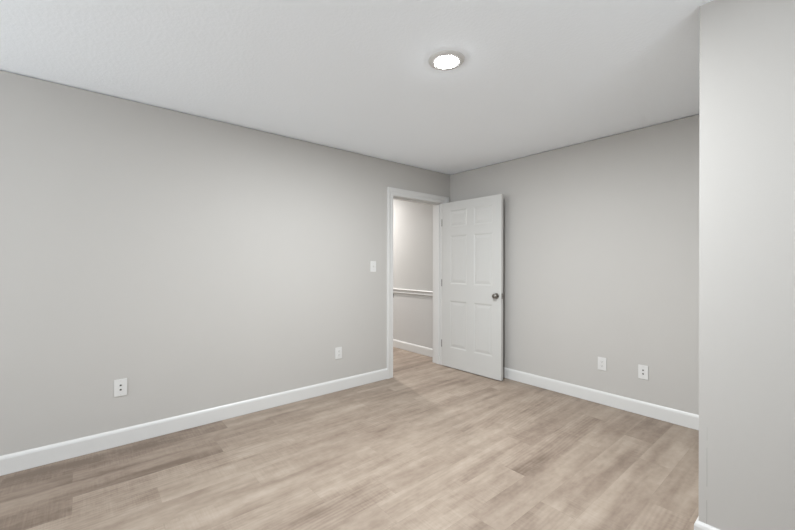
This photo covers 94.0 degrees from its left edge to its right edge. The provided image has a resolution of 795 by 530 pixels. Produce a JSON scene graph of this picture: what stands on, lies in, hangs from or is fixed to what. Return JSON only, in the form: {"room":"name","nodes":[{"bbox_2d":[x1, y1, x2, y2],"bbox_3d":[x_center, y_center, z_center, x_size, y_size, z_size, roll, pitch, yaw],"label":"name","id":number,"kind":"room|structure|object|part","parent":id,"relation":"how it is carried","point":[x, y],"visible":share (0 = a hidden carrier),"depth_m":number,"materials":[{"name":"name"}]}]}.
{"room":"empty bedroom","nodes":[
{"label":"empty bedroom","id":0,"kind":"room"},
{"bbox_2d":[0,70,449,455],"bbox_3d":[-1.628,0.045,2.971,6.500,2.440,0.160,0,0,-40],"label":"wall","id":1,"kind":"structure","parent":0,"point":[200,263],"depth_m":2.79,"materials":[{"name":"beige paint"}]},
{"bbox_2d":[114,378,126,396],"bbox_3d":[-1.941,0.860,2.600,0.074,0.118,0.008,0,0,-40],"label":"outlet","id":2,"kind":"object","parent":1,"relation":"attached to","point":[120,386],"visible":1,"depth_m":2.60,"materials":[{"name":"white plastic"}]},
{"bbox_2d":[0,368,387,475],"bbox_3d":[-2.088,1.206,2.473,5.156,0.114,0.014,0,0,-40],"label":"baseboard","id":3,"kind":"structure","parent":1,"relation":"attached to","point":[31,458],"depth_m":2.77,"materials":[{"name":"white wood"}]},
{"bbox_2d":[335,347,341,358],"bbox_3d":[-0.592,0.887,3.735,0.074,0.118,0.008,0,0,-40],"label":"electrical outlet","id":4,"kind":"object","parent":1,"relation":"attached to","point":[338,351],"visible":1,"depth_m":3.73,"materials":[{"name":"white plastic"}]},
{"bbox_2d":[370,261,375,271],"bbox_3d":[-0.259,0.016,4.008,0.074,0.118,0.017,0,0,-40],"label":"light switch","id":5,"kind":"object","parent":1,"relation":"attached to","point":[372,263],"visible":1,"depth_m":4.00,"materials":[{"name":"white plastic"}]},
{"bbox_2d":[387,187,448,378],"bbox_3d":[0.215,0.199,4.522,1.005,2.138,0.196,0,0,-40],"label":"trim","id":6,"kind":"structure","parent":1,"relation":"attached to","point":[436,201],"depth_m":4.60,"materials":[{"name":"white wood"}]},
{"bbox_3d":[-0.080,0.199,4.158,0.085,2.138,0.018,0,0,-40],"label":"casing","id":7,"kind":"part","parent":6,"relation":"part of","materials":[{"name":"white wood"}]},
{"bbox_3d":[0.274,-0.828,4.454,1.005,0.085,0.018,0,0,-40],"label":"casing","id":8,"kind":"part","parent":6,"relation":"part of","materials":[{"name":"white wood"}]},
{"bbox_2d":[441,194,502,380],"bbox_3d":[0.857,0.243,4.362,0.142,2.033,0.876,0,0,-41],"label":"door","id":9,"kind":"structure","parent":1,"relation":"in","point":[472,229],"depth_m":4.31,"materials":[{"name":"white wood"}]},
{"bbox_3d":[0.747,-0.569,4.491,0.035,0.205,0.253,0,0,-41],"label":"panel","id":10,"kind":"part","parent":9,"relation":"part of","materials":[{"name":"white wood"}]},
{"bbox_3d":[0.746,-0.064,4.491,0.035,0.595,0.253,0,0,-41],"label":"panel","id":11,"kind":"part","parent":9,"relation":"part of","materials":[{"name":"white wood"}]},
{"bbox_3d":[0.745,0.729,4.491,0.035,0.580,0.253,0,0,-41],"label":"panel","id":12,"kind":"part","parent":9,"relation":"part of","materials":[{"name":"white wood"}]},
{"bbox_3d":[0.982,0.729,4.223,0.035,0.580,0.253,0,0,-41],"label":"panel","id":13,"kind":"part","parent":9,"relation":"part of","materials":[{"name":"white wood"}]},
{"bbox_3d":[0.984,-0.568,4.223,0.035,0.205,0.253,0,0,-41],"label":"panel","id":14,"kind":"part","parent":9,"relation":"part of","materials":[{"name":"white wood"}]},
{"bbox_3d":[0.984,-0.063,4.223,0.035,0.595,0.253,0,0,-41],"label":"panel","id":15,"kind":"part","parent":9,"relation":"part of","materials":[{"name":"white wood"}]},
{"bbox_2d":[0,347,698,529],"bbox_3d":[-1.198,1.292,2.381,6.600,0.050,8.280,0,0,-40],"label":"floor","id":16,"kind":"structure","parent":0,"point":[430,445],"depth_m":2.27,"materials":[{"name":"brown wood"}]},
{"bbox_2d":[0,0,712,174],"bbox_3d":[-1.217,-1.224,2.361,6.660,0.100,8.420,0,0,-40],"label":"ceiling","id":17,"kind":"structure","parent":0,"point":[534,77],"depth_m":2.17,"materials":[{"name":"white paint"}]},
{"bbox_2d":[428,50,464,69],"bbox_3d":[0.280,-1.161,2.123,0.206,0.019,0.206,0,0,-40],"label":"recessed light","id":18,"kind":"object","parent":17,"relation":"in","point":[445,59],"visible":1,"depth_m":2.09,"materials":[{"name":"white plastic"}]},
{"bbox_2d":[393,114,698,414],"bbox_3d":[1.176,0.050,4.377,0.200,2.440,8.100,0,0,-40],"label":"wall","id":19,"kind":"structure","parent":0,"point":[601,236],"depth_m":3.44,"materials":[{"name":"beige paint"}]},
{"bbox_2d":[393,339,432,356],"bbox_3d":[-0.442,1.207,6.193,0.014,0.114,3.240,0,0,-40],"label":"baseboard","id":20,"kind":"structure","parent":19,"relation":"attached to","point":[418,349],"depth_m":5.38,"materials":[{"name":"white wood"}]},
{"bbox_2d":[393,288,432,295],"bbox_3d":[-0.446,0.394,6.189,0.028,0.068,3.240,0,0,-40],"label":"trim","id":21,"kind":"structure","parent":19,"relation":"attached to","point":[395,290],"depth_m":5.38,"materials":[{"name":"white wood"}]},
{"bbox_2d":[598,357,605,370],"bbox_3d":[1.869,0.903,3.390,0.008,0.118,0.074,0,0,-40],"label":"electrical outlet","id":22,"kind":"object","parent":19,"relation":"attached to","point":[601,361],"visible":1,"depth_m":3.39,"materials":[{"name":"white plastic"}]},
{"bbox_2d":[503,367,719,529],"bbox_3d":[1.614,1.212,2.526,1.511,0.114,4.700,0,0,-40],"label":"baseboard","id":23,"kind":"structure","parent":19,"relation":"attached to","point":[670,415],"depth_m":3.29,"materials":[{"name":"white wood"}]},
{"bbox_2d":[638,364,647,379],"bbox_3d":[2.080,0.908,3.140,0.008,0.118,0.074,0,0,-40],"label":"outlet","id":24,"kind":"object","parent":19,"relation":"attached to","point":[642,369],"visible":1,"depth_m":3.14,"materials":[{"name":"white plastic"}]},
{"bbox_2d":[699,0,794,529],"bbox_3d":[2.535,0.054,1.445,1.497,2.440,1.863,0,0,-40],"label":"wall","id":25,"kind":"structure","parent":0,"point":[747,87],"depth_m":1.55,"materials":[{"name":"paint"}]}
]}

